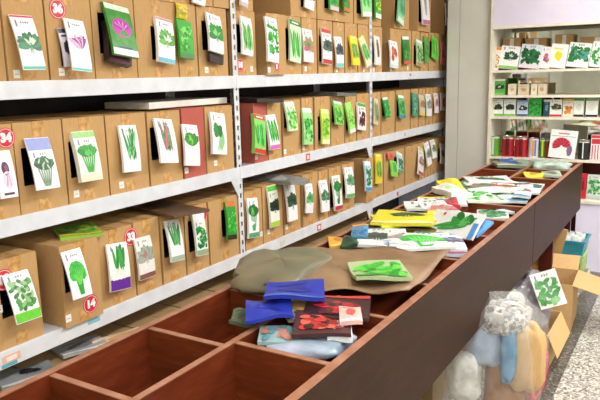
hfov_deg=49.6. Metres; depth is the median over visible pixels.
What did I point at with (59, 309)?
cardboard box
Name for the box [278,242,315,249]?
cardboard box
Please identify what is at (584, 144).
tin
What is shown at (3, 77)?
cardboard box
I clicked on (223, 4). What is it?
cardboard box
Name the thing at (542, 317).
plastic bag
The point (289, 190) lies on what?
packet
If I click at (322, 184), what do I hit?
packet
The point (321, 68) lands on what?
cardboard box
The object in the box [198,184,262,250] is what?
cardboard box
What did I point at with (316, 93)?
bag
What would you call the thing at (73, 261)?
packet
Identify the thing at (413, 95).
packet
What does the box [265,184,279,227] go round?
packet
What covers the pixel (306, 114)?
packet
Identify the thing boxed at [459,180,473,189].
packet
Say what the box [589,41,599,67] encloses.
pouch
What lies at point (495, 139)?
tin
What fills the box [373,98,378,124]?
packet
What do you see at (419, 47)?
packet
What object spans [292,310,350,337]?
packet
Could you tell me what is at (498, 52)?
pouch
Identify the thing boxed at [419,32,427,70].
cardboard box
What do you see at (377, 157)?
packet
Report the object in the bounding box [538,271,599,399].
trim
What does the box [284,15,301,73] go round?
cardboard box
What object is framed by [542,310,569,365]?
carton
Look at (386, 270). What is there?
packet
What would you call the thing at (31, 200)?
cardboard box
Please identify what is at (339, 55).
packet
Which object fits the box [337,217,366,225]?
cardboard box
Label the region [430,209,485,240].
packet
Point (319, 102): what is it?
cardboard box
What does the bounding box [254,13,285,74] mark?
cardboard box
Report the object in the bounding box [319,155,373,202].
cardboard box
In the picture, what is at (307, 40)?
packet
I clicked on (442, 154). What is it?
packet
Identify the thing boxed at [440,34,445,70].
cardboard box
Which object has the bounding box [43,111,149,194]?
cardboard box
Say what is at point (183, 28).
packet
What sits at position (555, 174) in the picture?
pouch
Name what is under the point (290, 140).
cardboard box
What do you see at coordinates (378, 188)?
cardboard box
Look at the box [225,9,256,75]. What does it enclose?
cardboard box
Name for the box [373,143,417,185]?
cardboard box
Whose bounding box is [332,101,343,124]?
packet
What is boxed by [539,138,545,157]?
tin
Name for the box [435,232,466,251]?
packet
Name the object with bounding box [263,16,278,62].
packet
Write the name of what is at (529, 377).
packet
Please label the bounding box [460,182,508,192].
packet
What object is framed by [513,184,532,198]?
packet
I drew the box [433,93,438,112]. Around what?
packet
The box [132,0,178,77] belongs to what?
cardboard box
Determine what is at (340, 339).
pouch
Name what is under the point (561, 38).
carton
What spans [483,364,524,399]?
packet
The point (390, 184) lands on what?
cardboard box
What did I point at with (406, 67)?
cardboard box
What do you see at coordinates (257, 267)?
bag
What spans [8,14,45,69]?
packet
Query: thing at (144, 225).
cardboard box
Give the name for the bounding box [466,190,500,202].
packet
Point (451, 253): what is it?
packet
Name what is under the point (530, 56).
pouch
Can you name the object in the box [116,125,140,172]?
packet
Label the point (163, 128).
packet
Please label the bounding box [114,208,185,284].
cardboard box
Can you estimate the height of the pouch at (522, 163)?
0.058 m
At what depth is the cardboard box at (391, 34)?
4.87 m
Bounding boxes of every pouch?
[229,308,255,327]
[246,299,293,323]
[263,279,324,300]
[327,320,352,342]
[328,236,353,248]
[340,235,358,249]
[432,183,472,197]
[436,178,467,191]
[444,197,459,208]
[492,159,532,168]
[494,99,503,115]
[495,47,501,69]
[495,79,505,94]
[497,158,517,163]
[498,45,521,69]
[504,99,516,115]
[517,100,528,115]
[518,44,543,68]
[523,171,550,178]
[528,98,542,115]
[539,46,551,68]
[541,170,561,177]
[543,99,550,115]
[548,43,569,68]
[549,100,562,116]
[562,99,573,116]
[566,42,592,67]
[573,98,584,116]
[581,173,586,198]
[585,98,598,116]
[586,174,599,198]
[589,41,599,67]
[590,135,599,159]
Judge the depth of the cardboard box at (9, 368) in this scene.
2.47 m
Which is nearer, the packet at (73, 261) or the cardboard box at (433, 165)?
the packet at (73, 261)
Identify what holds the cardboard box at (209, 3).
on the cardboard box at (205, 68)
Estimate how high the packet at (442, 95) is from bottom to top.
0.168 m
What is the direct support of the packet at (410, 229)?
on the packet
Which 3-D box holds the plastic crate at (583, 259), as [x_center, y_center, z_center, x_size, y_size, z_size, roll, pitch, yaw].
[2.013,0.451,4.819,0.200,0.156,0.275,5,13,31]
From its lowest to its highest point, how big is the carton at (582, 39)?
0.250 m
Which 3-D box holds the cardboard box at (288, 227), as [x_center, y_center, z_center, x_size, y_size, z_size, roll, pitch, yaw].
[-0.225,0.017,3.942,0.422,0.320,0.179,5,13,31]
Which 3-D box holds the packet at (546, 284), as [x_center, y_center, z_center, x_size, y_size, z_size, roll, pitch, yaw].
[1.311,0.471,3.434,0.192,0.216,0.078,2,11,16]
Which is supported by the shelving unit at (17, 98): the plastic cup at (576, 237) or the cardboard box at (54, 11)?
the cardboard box at (54, 11)
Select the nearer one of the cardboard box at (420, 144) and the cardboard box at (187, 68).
the cardboard box at (187, 68)
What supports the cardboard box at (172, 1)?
on the cardboard box at (144, 11)
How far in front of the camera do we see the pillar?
5.61 m
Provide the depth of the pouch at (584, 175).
5.15 m
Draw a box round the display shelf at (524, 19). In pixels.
[487,0,599,271]
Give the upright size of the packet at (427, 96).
0.194 m
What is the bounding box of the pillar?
[445,0,491,178]
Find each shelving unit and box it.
[0,0,447,370]
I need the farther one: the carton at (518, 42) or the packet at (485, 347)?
the carton at (518, 42)
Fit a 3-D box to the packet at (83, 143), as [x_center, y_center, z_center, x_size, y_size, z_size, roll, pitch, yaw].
[-0.815,-0.166,2.474,0.060,0.193,0.107,5,13,31]
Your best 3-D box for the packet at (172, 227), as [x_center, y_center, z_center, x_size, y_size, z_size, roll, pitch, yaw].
[-0.568,0.183,2.934,0.052,0.192,0.101,5,13,31]
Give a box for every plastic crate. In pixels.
[569,248,588,270]
[578,268,590,291]
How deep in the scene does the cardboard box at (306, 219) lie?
4.02 m
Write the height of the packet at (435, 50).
0.225 m
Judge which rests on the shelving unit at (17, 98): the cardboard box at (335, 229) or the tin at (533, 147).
the cardboard box at (335, 229)
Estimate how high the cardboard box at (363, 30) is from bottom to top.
0.322 m
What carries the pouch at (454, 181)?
on the packet at (478, 197)
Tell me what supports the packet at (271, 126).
attached to the cardboard box at (271, 108)
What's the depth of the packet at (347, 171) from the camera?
4.38 m
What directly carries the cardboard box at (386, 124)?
on the shelving unit at (17, 98)
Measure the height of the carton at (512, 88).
0.092 m
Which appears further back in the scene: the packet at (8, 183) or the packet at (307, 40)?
the packet at (307, 40)
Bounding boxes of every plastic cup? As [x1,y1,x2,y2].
[572,234,581,241]
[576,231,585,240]
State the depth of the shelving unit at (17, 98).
3.18 m
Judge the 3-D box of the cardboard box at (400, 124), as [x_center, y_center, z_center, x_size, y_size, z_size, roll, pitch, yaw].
[0.641,-0.729,5.275,0.421,0.320,0.289,5,13,31]
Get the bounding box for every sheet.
[264,246,450,294]
[553,228,567,253]
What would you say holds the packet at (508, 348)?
in the sack
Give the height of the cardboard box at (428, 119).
0.319 m
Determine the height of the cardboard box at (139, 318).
0.345 m
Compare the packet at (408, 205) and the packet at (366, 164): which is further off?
the packet at (366, 164)
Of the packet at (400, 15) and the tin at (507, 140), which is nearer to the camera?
the packet at (400, 15)
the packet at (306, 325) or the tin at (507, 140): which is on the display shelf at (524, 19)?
the tin at (507, 140)
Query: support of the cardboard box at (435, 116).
on the shelving unit at (17, 98)
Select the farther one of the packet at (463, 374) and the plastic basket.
the plastic basket
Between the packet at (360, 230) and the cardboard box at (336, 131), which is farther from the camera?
the cardboard box at (336, 131)
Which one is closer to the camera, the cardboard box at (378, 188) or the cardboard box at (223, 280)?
the cardboard box at (223, 280)
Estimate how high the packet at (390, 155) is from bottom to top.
0.062 m
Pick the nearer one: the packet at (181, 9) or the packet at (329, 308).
the packet at (329, 308)
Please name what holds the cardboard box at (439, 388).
on the floor
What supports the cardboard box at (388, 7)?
on the cardboard box at (406, 67)
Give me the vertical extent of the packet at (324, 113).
0.228 m
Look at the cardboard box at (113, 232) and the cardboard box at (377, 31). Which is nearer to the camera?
the cardboard box at (113, 232)
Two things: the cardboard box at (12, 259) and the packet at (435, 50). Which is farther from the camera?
the packet at (435, 50)
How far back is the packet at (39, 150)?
2.29 m
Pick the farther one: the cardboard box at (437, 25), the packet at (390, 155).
the cardboard box at (437, 25)
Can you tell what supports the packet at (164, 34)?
attached to the cardboard box at (144, 11)
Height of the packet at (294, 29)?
0.250 m
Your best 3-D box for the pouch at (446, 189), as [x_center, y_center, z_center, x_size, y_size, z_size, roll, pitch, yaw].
[0.855,-0.050,3.669,0.123,0.053,0.279,-3,11,-11]
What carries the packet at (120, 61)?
in the cardboard box at (103, 70)
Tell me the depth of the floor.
3.50 m
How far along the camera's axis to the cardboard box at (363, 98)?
4.58 m
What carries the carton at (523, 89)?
on the display shelf at (524, 19)
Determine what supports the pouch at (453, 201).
on the packet at (462, 202)
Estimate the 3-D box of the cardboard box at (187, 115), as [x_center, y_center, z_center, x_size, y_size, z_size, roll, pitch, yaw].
[-0.674,-0.285,3.144,0.422,0.321,0.154,5,13,31]
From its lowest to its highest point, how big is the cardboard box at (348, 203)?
0.320 m
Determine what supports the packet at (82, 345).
on the cardboard box at (55, 360)
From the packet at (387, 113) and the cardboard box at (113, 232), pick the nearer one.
the cardboard box at (113, 232)
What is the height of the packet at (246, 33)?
0.202 m
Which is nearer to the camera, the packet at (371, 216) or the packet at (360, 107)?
the packet at (371, 216)
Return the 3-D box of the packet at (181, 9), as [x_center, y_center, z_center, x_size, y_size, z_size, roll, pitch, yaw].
[-0.524,-0.835,2.875,0.017,0.070,0.072,5,13,31]
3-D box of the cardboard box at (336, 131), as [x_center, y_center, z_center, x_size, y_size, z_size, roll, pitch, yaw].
[0.066,-0.535,4.344,0.421,0.322,0.181,5,13,31]
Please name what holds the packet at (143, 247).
attached to the cardboard box at (144, 225)
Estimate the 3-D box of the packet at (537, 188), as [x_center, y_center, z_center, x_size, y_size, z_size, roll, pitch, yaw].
[1.323,-0.078,3.889,0.239,0.029,0.329,4,12,25]
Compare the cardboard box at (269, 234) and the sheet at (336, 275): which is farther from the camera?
the cardboard box at (269, 234)
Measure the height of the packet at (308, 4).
0.195 m
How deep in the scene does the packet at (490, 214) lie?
3.33 m
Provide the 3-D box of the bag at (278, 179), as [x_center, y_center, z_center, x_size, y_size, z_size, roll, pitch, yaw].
[-0.144,-0.120,3.764,0.400,0.043,0.160,9,15,42]
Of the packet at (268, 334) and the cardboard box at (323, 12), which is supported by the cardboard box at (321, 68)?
the cardboard box at (323, 12)
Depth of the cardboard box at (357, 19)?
4.47 m
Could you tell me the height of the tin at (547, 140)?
0.159 m
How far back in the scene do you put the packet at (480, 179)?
4.13 m
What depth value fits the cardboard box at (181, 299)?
3.22 m
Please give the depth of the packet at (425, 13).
5.31 m
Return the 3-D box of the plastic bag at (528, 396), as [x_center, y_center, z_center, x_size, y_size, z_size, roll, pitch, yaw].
[1.158,0.862,3.243,0.148,0.237,0.376,5,13,31]
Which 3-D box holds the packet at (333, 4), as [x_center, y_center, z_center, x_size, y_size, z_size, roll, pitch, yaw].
[0.197,-1.264,4.000,0.043,0.207,0.127,5,13,30]
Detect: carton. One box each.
[502,38,522,69]
[508,84,517,94]
[518,84,530,94]
[525,38,548,69]
[530,253,599,330]
[531,84,537,94]
[538,84,547,94]
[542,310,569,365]
[554,34,574,68]
[580,36,599,67]
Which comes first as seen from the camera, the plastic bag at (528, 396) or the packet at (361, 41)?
the plastic bag at (528, 396)
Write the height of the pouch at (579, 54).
0.213 m
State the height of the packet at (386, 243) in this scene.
0.024 m
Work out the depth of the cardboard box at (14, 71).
2.22 m
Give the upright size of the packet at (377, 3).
0.273 m
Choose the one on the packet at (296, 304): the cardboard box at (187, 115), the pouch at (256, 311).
the pouch at (256, 311)
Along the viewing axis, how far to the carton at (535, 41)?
5.44 m
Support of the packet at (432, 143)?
attached to the cardboard box at (433, 165)
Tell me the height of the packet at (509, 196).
0.029 m
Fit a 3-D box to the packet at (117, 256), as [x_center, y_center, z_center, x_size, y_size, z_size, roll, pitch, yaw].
[-0.745,0.273,2.660,0.041,0.203,0.128,5,13,31]
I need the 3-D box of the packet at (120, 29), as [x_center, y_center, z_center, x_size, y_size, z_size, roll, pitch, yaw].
[-0.705,-0.663,2.546,0.082,0.221,0.156,5,13,31]
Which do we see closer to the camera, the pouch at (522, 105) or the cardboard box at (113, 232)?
the cardboard box at (113, 232)
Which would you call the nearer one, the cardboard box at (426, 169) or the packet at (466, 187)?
the packet at (466, 187)
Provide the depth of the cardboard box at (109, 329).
2.82 m
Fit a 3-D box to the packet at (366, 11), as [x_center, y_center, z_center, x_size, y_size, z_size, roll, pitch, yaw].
[0.433,-1.364,4.379,0.043,0.259,0.152,5,13,31]
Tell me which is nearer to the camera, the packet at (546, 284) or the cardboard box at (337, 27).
the packet at (546, 284)
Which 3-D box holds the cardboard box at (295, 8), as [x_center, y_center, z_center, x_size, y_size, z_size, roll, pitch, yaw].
[-0.159,-1.234,3.860,0.421,0.315,0.292,5,13,31]
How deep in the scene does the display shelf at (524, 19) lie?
5.39 m
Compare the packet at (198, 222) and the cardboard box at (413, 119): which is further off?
the cardboard box at (413, 119)
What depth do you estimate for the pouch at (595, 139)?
5.21 m
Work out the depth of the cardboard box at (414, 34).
5.26 m
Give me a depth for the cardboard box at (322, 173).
4.15 m
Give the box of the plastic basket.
[562,232,590,255]
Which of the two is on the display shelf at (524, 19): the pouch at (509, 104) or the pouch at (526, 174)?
the pouch at (509, 104)
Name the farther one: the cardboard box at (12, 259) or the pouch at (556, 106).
the pouch at (556, 106)
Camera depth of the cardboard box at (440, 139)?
6.03 m
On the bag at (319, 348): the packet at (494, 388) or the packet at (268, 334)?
the packet at (268, 334)
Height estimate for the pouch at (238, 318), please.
0.038 m
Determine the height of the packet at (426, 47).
0.213 m
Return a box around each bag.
[227,97,283,102]
[230,247,331,293]
[243,174,309,184]
[265,333,356,359]
[302,91,355,96]
[505,269,550,329]
[505,289,524,303]
[524,350,548,399]
[529,159,571,170]
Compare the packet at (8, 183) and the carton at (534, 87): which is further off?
the carton at (534, 87)
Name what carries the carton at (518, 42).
on the display shelf at (524, 19)
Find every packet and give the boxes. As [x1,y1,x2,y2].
[0,150,17,198]
[0,360,54,390]
[1,269,41,324]
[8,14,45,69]
[23,137,59,190]
[51,334,106,358]
[52,222,102,240]
[56,28,70,66]
[60,247,92,300]
[62,18,91,71]
[69,130,102,182]
[92,327,137,343]
[100,1,138,58]
[100,20,131,67]
[104,242,130,292]
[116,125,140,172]
[132,235,155,280]
[152,118,178,162]
[153,16,174,64]
[163,219,184,262]
[174,18,194,59]
[175,3,187,19]
[180,124,199,165]
[190,213,208,256]
[191,0,205,6]
[204,12,223,54]
[206,28,223,64]
[208,112,226,154]
[223,201,236,239]
[238,15,252,56]
[239,0,247,8]
[245,198,258,238]
[251,113,265,154]
[257,325,300,344]
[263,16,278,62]
[264,114,279,149]
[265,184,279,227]
[282,101,297,131]
[283,185,297,221]
[286,299,306,322]
[287,18,300,63]
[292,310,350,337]
[300,108,312,144]
[301,28,313,62]
[303,295,370,321]
[304,0,313,11]
[304,183,312,212]
[317,180,329,212]
[319,109,329,143]
[320,27,331,64]
[328,0,338,11]
[330,175,342,210]
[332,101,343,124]
[333,36,343,66]
[339,306,362,325]
[342,0,349,12]
[343,101,355,133]
[343,167,354,197]
[348,35,359,65]
[348,260,412,280]
[351,224,367,237]
[355,102,365,130]
[355,228,397,246]
[357,35,371,67]
[360,0,371,16]
[363,161,371,190]
[368,220,436,232]
[370,210,434,226]
[370,215,409,227]
[372,35,380,65]
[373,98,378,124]
[374,0,380,19]
[374,154,381,183]
[381,97,390,117]
[381,238,394,246]
[386,152,393,159]
[386,229,410,246]
[388,40,397,68]
[389,160,397,177]
[396,0,404,26]
[396,151,402,173]
[396,232,456,250]
[397,95,405,118]
[401,36,410,64]
[404,200,444,210]
[411,92,417,116]
[414,230,434,232]
[415,39,422,66]
[417,146,423,176]
[418,94,424,115]
[418,196,467,206]
[418,202,460,213]
[420,0,429,24]
[423,36,428,62]
[423,141,431,166]
[425,94,431,115]
[429,139,436,158]
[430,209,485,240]
[431,35,438,60]
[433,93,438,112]
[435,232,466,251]
[439,143,444,163]
[440,41,445,64]
[440,93,445,110]
[444,3,447,26]
[445,251,465,256]
[446,350,482,399]
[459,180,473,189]
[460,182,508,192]
[462,175,515,182]
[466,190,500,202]
[466,326,501,366]
[475,220,493,237]
[477,209,508,219]
[482,299,532,335]
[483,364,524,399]
[488,193,508,203]
[491,182,523,192]
[492,193,528,203]
[495,209,514,213]
[500,332,516,383]
[509,182,544,194]
[509,321,546,392]
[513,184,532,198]
[529,268,566,309]
[548,129,578,158]
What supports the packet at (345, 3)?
in the cardboard box at (323, 12)
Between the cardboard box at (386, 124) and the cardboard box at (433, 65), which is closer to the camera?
the cardboard box at (386, 124)
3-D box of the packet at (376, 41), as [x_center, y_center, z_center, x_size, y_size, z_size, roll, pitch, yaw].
[0.545,-1.061,4.620,0.031,0.212,0.112,5,13,31]
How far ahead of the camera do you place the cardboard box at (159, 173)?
2.90 m
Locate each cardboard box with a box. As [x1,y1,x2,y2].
[0,0,48,80]
[0,21,6,80]
[0,114,109,203]
[0,118,67,214]
[0,123,20,219]
[0,228,102,328]
[0,244,43,351]
[0,367,13,391]
[10,342,80,368]
[42,0,94,79]
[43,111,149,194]
[45,218,137,309]
[67,323,131,341]
[85,109,182,185]
[86,211,161,294]
[89,0,137,78]
[111,303,178,328]
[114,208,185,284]
[131,107,205,178]
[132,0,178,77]
[156,0,189,3]
[157,288,212,307]
[162,198,209,274]
[166,190,239,265]
[174,3,197,76]
[185,105,233,173]
[190,0,212,6]
[191,273,234,291]
[195,6,227,76]
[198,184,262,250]
[210,102,267,162]
[212,0,252,11]
[220,179,282,243]
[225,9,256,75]
[252,0,315,18]
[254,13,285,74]
[263,96,329,149]
[263,169,317,227]
[266,103,281,159]
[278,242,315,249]
[280,99,300,156]
[282,185,300,234]
[283,167,327,220]
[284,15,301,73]
[284,98,313,152]
[287,95,343,145]
[291,163,340,216]
[296,232,336,243]
[300,17,316,73]
[305,160,353,211]
[316,0,352,22]
[316,20,332,73]
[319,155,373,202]
[319,224,351,233]
[332,22,343,72]
[337,152,382,198]
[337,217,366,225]
[343,92,379,136]
[344,23,356,72]
[344,91,394,134]
[344,96,355,142]
[351,146,403,194]
[353,0,380,26]
[353,211,376,217]
[356,90,409,131]
[356,93,369,140]
[357,24,368,72]
[372,26,381,71]
[372,89,417,128]
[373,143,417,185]
[381,0,408,29]
[382,28,400,71]
[385,88,432,125]
[387,141,424,179]
[394,87,438,123]
[395,139,430,177]
[401,30,410,71]
[403,138,436,174]
[407,135,444,172]
[409,0,430,32]
[411,31,419,70]
[418,88,424,126]
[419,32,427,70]
[420,346,464,399]
[427,32,439,70]
[430,0,446,33]
[439,86,445,121]
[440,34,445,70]
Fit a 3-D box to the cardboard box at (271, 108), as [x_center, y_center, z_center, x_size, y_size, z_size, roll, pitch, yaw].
[-0.320,-0.404,3.718,0.421,0.321,0.131,5,13,31]
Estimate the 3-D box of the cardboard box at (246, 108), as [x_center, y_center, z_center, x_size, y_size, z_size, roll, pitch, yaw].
[-0.391,-0.379,3.603,0.422,0.318,0.123,5,13,31]
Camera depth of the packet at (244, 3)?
3.22 m
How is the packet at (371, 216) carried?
on the packet at (410, 229)
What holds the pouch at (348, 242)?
on the packet at (374, 238)
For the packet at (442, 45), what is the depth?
5.80 m
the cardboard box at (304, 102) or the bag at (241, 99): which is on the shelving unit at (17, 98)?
the cardboard box at (304, 102)
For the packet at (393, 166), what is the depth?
5.01 m
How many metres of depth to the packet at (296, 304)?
1.93 m
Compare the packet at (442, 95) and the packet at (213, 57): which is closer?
the packet at (213, 57)
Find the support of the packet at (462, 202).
on the packet
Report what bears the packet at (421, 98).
attached to the cardboard box at (413, 119)
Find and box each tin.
[491,135,500,155]
[502,135,514,156]
[514,136,527,156]
[528,138,538,157]
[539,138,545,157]
[545,138,549,157]
[578,139,589,159]
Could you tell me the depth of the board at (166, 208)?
2.97 m
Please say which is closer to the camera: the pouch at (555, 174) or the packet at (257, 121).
the packet at (257, 121)
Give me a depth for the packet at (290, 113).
3.68 m
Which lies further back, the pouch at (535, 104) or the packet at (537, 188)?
the pouch at (535, 104)
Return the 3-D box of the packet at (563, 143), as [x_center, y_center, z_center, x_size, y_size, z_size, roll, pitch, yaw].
[2.147,-0.456,5.305,0.219,0.244,0.052,5,13,31]
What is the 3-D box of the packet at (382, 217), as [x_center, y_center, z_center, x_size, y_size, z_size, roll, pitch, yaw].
[0.481,0.080,2.993,0.275,0.032,0.254,2,11,15]
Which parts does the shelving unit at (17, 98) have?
panel, post, post, panel, post, panel, post, post, panel, post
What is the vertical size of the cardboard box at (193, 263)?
0.322 m
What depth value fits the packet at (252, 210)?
3.45 m
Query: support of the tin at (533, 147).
on the display shelf at (524, 19)
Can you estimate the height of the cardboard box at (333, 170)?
0.318 m
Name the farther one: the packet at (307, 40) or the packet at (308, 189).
the packet at (308, 189)
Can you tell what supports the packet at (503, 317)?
in the sack
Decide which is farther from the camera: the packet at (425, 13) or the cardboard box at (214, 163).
the packet at (425, 13)
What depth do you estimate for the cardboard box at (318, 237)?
4.32 m
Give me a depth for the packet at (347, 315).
1.79 m
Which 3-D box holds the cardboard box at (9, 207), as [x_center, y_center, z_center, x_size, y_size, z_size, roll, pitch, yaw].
[-1.206,-0.105,2.284,0.422,0.321,0.188,5,13,31]
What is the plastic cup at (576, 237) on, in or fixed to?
in the plastic basket
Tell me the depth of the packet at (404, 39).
5.05 m
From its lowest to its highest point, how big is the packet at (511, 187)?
0.025 m
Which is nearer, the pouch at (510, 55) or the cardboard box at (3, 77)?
the cardboard box at (3, 77)
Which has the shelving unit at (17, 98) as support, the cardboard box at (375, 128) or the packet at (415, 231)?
the cardboard box at (375, 128)
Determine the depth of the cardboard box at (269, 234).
3.65 m
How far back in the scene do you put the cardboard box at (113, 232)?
2.70 m
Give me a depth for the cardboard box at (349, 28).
4.29 m
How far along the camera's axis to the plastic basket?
4.68 m
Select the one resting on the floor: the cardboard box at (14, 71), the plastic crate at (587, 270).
the plastic crate at (587, 270)
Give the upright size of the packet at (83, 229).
0.024 m
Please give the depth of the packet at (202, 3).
2.96 m
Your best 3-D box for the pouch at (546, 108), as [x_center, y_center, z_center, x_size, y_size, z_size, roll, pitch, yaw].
[2.048,-0.763,5.389,0.051,0.139,0.036,5,11,31]
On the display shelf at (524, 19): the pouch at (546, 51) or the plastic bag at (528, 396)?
the pouch at (546, 51)
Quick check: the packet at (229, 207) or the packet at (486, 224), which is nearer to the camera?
the packet at (486, 224)
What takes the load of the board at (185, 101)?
on the cardboard box at (159, 173)
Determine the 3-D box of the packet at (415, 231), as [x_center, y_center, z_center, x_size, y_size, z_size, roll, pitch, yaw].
[0.564,0.158,2.816,0.134,0.026,0.178,0,11,9]
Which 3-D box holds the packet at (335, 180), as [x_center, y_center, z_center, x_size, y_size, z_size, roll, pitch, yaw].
[0.239,-0.046,4.257,0.043,0.233,0.119,5,13,30]
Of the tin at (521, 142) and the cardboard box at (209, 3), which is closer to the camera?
the cardboard box at (209, 3)
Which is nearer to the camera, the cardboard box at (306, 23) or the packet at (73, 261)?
the packet at (73, 261)
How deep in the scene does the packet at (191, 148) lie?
2.97 m
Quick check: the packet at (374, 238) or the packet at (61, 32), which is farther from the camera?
the packet at (374, 238)
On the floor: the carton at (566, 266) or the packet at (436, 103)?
the carton at (566, 266)
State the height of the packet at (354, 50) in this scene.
0.196 m
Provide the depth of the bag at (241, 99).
3.48 m
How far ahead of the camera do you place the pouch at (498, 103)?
5.58 m
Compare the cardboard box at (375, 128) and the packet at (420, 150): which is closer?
the cardboard box at (375, 128)
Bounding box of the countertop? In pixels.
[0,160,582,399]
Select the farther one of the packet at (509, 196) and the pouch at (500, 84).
the pouch at (500, 84)
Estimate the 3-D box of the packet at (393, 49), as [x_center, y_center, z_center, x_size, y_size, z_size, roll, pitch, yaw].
[0.696,-1.084,4.848,0.031,0.210,0.158,5,13,31]
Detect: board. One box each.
[105,97,226,108]
[125,199,209,218]
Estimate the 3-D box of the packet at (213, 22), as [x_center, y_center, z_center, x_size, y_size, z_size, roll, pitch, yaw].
[-0.404,-0.783,3.059,0.052,0.198,0.137,5,13,31]
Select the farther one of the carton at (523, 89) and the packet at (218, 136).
the carton at (523, 89)
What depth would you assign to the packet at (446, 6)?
5.77 m
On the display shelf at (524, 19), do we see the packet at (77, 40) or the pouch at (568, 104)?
the pouch at (568, 104)
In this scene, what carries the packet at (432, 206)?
on the packet at (408, 205)
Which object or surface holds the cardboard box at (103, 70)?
on the shelving unit at (17, 98)
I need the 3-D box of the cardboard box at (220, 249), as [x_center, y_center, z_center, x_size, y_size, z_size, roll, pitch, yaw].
[-0.558,0.130,3.403,0.421,0.320,0.252,5,13,31]
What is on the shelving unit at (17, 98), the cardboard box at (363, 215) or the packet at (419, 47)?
the cardboard box at (363, 215)
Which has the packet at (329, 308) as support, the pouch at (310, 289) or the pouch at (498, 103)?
the pouch at (310, 289)
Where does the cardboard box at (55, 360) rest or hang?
on the shelving unit at (17, 98)
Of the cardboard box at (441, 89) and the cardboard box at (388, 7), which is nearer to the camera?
the cardboard box at (388, 7)
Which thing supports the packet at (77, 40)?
attached to the cardboard box at (54, 11)
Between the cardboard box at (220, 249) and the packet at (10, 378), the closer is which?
the packet at (10, 378)
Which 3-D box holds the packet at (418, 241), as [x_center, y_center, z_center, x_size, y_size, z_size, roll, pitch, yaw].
[0.510,0.168,2.683,0.234,0.028,0.238,0,11,5]
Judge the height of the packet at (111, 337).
0.017 m
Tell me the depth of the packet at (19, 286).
2.25 m
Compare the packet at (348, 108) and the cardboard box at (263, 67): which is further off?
the packet at (348, 108)
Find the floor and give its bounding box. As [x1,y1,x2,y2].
[442,271,599,399]
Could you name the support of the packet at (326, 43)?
attached to the cardboard box at (321, 68)
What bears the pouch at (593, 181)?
on the display shelf at (524, 19)
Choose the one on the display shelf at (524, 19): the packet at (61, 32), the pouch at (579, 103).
the pouch at (579, 103)
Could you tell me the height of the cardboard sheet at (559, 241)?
0.348 m
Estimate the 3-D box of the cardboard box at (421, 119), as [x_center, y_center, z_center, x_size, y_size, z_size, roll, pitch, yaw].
[0.857,-0.801,5.624,0.421,0.318,0.141,5,13,31]
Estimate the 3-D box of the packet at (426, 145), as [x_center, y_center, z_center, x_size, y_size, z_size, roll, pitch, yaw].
[1.109,-0.400,5.655,0.040,0.212,0.123,5,13,31]
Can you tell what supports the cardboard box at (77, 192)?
on the shelving unit at (17, 98)
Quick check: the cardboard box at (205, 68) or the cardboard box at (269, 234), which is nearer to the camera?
the cardboard box at (205, 68)
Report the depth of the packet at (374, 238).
2.72 m
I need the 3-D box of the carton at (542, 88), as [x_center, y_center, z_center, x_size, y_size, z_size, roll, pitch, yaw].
[2.014,-0.919,5.392,0.063,0.090,0.061,5,11,31]
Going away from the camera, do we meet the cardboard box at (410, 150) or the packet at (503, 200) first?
the packet at (503, 200)
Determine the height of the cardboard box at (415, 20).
0.315 m
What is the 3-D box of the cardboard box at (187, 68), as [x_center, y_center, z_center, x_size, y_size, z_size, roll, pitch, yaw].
[-0.689,-0.739,3.051,0.421,0.323,0.126,5,13,31]
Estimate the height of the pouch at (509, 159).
0.040 m
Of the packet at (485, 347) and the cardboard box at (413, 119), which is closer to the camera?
the packet at (485, 347)
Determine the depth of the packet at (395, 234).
2.72 m
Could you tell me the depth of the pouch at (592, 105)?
5.20 m
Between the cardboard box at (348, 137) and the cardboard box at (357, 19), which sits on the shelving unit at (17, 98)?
the cardboard box at (348, 137)

